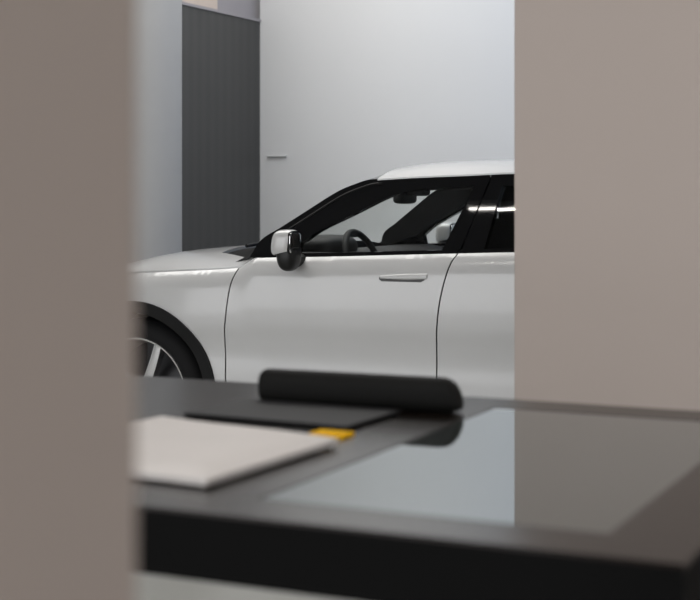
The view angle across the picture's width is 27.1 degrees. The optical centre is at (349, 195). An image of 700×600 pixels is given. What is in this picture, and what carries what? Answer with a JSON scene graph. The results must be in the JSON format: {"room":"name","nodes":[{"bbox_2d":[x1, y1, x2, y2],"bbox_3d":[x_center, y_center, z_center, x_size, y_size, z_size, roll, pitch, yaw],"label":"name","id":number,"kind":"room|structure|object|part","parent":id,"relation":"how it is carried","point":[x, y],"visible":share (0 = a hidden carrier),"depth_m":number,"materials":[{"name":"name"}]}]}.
{"room":"car showroom","nodes":[
{"label":"car showroom","id":0,"kind":"room"},
{"bbox_2d":[0,0,136,599],"bbox_3d":[-0.762,-0.870,-0.068,0.220,4.500,2.424,0,0,25],"label":"wall","id":1,"kind":"structure","parent":0,"point":[68,68],"depth_m":0.91,"materials":[{"name":"beige paint"}]},
{"bbox_2d":[182,5,259,251],"bbox_3d":[-1.087,0.007,10.895,0.250,2.745,1.650,0,0,25],"label":"wall","id":2,"kind":"structure","parent":0,"point":[221,52],"depth_m":10.83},
{"bbox_2d":[182,2,260,21],"bbox_3d":[-1.139,-1.375,10.808,0.292,0.020,1.450,0,0,25],"label":"trim","id":3,"kind":"structure","parent":2,"relation":"attached to","point":[183,3],"depth_m":10.84,"materials":[{"name":"grey metal"}]},
{"bbox_2d":[137,573,339,599],"bbox_3d":[0.338,1.480,5.375,20.000,0.200,18.000,0,0,25],"label":"floor","id":4,"kind":"structure","parent":0,"point":[149,587],"depth_m":5.07,"materials":[{"name":"plastic"}]},
{"bbox_2d":[137,0,181,259],"bbox_3d":[-1.341,-0.870,9.550,0.470,4.500,0.470,0,0,25],"label":"wall","id":5,"kind":"structure","parent":4,"relation":"on","point":[159,22],"depth_m":9.35,"materials":[{"name":"paint"}]},
{"bbox_2d":[137,159,513,398],"bbox_3d":[0.707,0.598,7.364,4.920,1.565,2.160,0,0,25],"label":"car","id":6,"kind":"object","parent":4,"relation":"on","point":[297,297],"visible":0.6,"depth_m":6.78,"materials":[{"name":"white paint"}]},
{"bbox_2d":[137,245,255,272],"bbox_3d":[-0.933,0.469,8.142,1.190,0.427,1.696,0,0,25],"label":"hood","id":7,"kind":"object","parent":6,"relation":"attached to","point":[191,261],"depth_m":7.33,"materials":[{"name":"white paint"}]},
{"bbox_2d":[271,230,305,270],"bbox_3d":[-0.269,0.252,6.774,0.122,0.193,0.258,0,0,25],"label":"mirror","id":8,"kind":"object","parent":6,"relation":"attached to","point":[285,244],"depth_m":6.67,"materials":[{"name":"white paint"}]},
{"bbox_3d":[-0.251,0.296,7.818,0.340,0.102,1.578,0,0,25],"label":"cowl panel","id":9,"kind":"part","parent":6,"relation":"part of","materials":[{"name":"black plastic"}]},
{"bbox_2d":[302,234,357,251],"bbox_3d":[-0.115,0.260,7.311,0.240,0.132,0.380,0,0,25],"label":"dashboard","id":10,"kind":"object","parent":6,"relation":"attached to","point":[325,242],"depth_m":7.15},
{"bbox_3d":[-0.080,0.058,6.967,0.485,0.245,0.032,0,0,11],"label":"pillar moulding","id":11,"kind":"part","parent":6,"relation":"part of","materials":[{"name":"black plastic"}]},
{"bbox_3d":[-0.060,0.649,6.746,1.161,0.781,0.080,0,0,25],"label":"door","id":12,"kind":"part","parent":6,"relation":"part of","materials":[{"name":"white paint"}]},
{"bbox_3d":[0.013,0.269,6.780,1.066,0.055,0.054,0,0,25],"label":"belt trim","id":13,"kind":"part","parent":6,"relation":"part of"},
{"bbox_3d":[0.241,0.363,6.571,0.230,0.029,0.019,0,0,25],"label":"door handle","id":14,"kind":"part","parent":6,"relation":"part of","materials":[{"name":"white paint"}]},
{"bbox_2d":[393,191,429,203],"bbox_3d":[0.327,-0.027,7.544,0.160,0.136,0.230,0,0,25],"label":"mirror","id":15,"kind":"object","parent":6,"relation":"attached to","point":[410,197],"depth_m":7.49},
{"bbox_3d":[0.720,0.269,8.270,1.066,0.055,0.054,0,0,25],"label":"belt trim","id":16,"kind":"part","parent":6,"relation":"part of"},
{"bbox_2d":[436,222,454,242],"bbox_3d":[0.547,0.252,8.492,0.122,0.193,0.258,0,0,25],"label":"mirror","id":17,"kind":"object","parent":6,"relation":"attached to","point":[443,230],"depth_m":8.49,"materials":[{"name":"white paint"}]},
{"bbox_3d":[0.536,0.094,6.653,0.260,0.307,0.101,0,0,-39],"label":"pillar trim","id":18,"kind":"part","parent":6,"relation":"part of","materials":[{"name":"black plastic"}]},
{"bbox_3d":[0.903,0.636,6.288,1.115,0.807,0.082,0,0,25],"label":"door","id":19,"kind":"part","parent":6,"relation":"part of","materials":[{"name":"white paint"}]},
{"bbox_3d":[0.611,0.092,6.616,0.115,0.303,0.232,0,0,37],"label":"pillar trim","id":20,"kind":"part","parent":6,"relation":"part of","materials":[{"name":"black plastic"}]},
{"bbox_3d":[1.032,0.234,6.296,1.176,0.046,0.054,0,0,25],"label":"belt trim","id":21,"kind":"part","parent":6,"relation":"part of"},
{"bbox_3d":[0.662,0.450,6.942,0.344,0.695,0.500,0,0,25],"label":"seat","id":22,"kind":"part","parent":6,"relation":"part of","materials":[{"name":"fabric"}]},
{"bbox_2d":[137,376,699,599],"bbox_3d":[-0.194,0.905,2.651,1.876,0.950,1.227,0,0,25],"label":"table","id":23,"kind":"object","parent":4,"relation":"on","point":[489,498],"visible":0.57,"depth_m":2.01,"materials":[{"name":"laminate"}]},
{"bbox_2d":[137,416,338,486],"bbox_3d":[-0.283,0.417,2.431,0.433,0.026,0.490,0,0,25],"label":"book","id":24,"kind":"object","parent":23,"relation":"on","point":[169,449],"visible":0.7,"depth_m":2.35,"materials":[{"name":"white paper"}]},
{"bbox_2d":[183,398,400,430],"bbox_3d":[-0.111,0.425,2.834,0.360,0.010,0.230,0,0,28],"label":"book","id":25,"kind":"object","parent":23,"relation":"on","point":[247,410],"visible":0.98,"depth_m":2.79,"materials":[{"name":"black paper"}]},
{"bbox_2d":[309,429,353,438],"bbox_3d":[-0.033,0.426,2.603,0.068,0.007,0.046,0,0,28],"label":"notepad","id":26,"kind":"object","parent":23,"relation":"on","point":[337,434],"visible":0.9,"depth_m":2.59,"materials":[{"name":"yellow paper"}]},
{"bbox_2d":[258,368,463,412],"bbox_3d":[0.020,0.396,2.961,0.436,0.069,0.070,0,0,23],"label":"case","id":27,"kind":"object","parent":23,"relation":"on","point":[384,391],"visible":0.96,"depth_m":2.93,"materials":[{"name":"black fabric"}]},
{"bbox_2d":[217,0,259,18],"bbox_3d":[-1.160,-2.252,10.929,0.290,1.735,1.650,0,0,25],"label":"wall","id":28,"kind":"structure","parent":0,"point":[250,8],"depth_m":11.28,"materials":[{"name":"grey paint"}]},
{"bbox_2d":[182,0,216,8],"bbox_3d":[-1.155,-1.590,10.567,0.030,0.390,0.700,0,0,25],"label":"panel","id":29,"kind":"object","parent":28,"relation":"attached to","point":[206,3],"visible":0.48,"depth_m":10.72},
{"bbox_2d":[260,0,513,242],"bbox_3d":[4.770,-0.870,8.916,12.030,4.500,0.200,0,0,25],"label":"wall","id":30,"kind":"structure","parent":0,"point":[352,92],"depth_m":10.99,"materials":[{"name":"paint"}]},
{"bbox_2d":[267,155,286,156],"bbox_3d":[-0.570,-0.312,11.330,0.168,0.010,0.020,0,0,25],"label":"wall bracket","id":31,"kind":"object","parent":30,"relation":"attached to","point":[267,155],"visible":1,"depth_m":11.32,"materials":[{"name":"metal"}]},
{"bbox_2d":[514,0,699,410],"bbox_3d":[1.741,-0.870,4.142,2.600,4.500,0.220,0,0,25],"label":"wall","id":32,"kind":"structure","parent":0,"point":[607,92],"depth_m":4.47,"materials":[{"name":"beige paint"}]}
]}

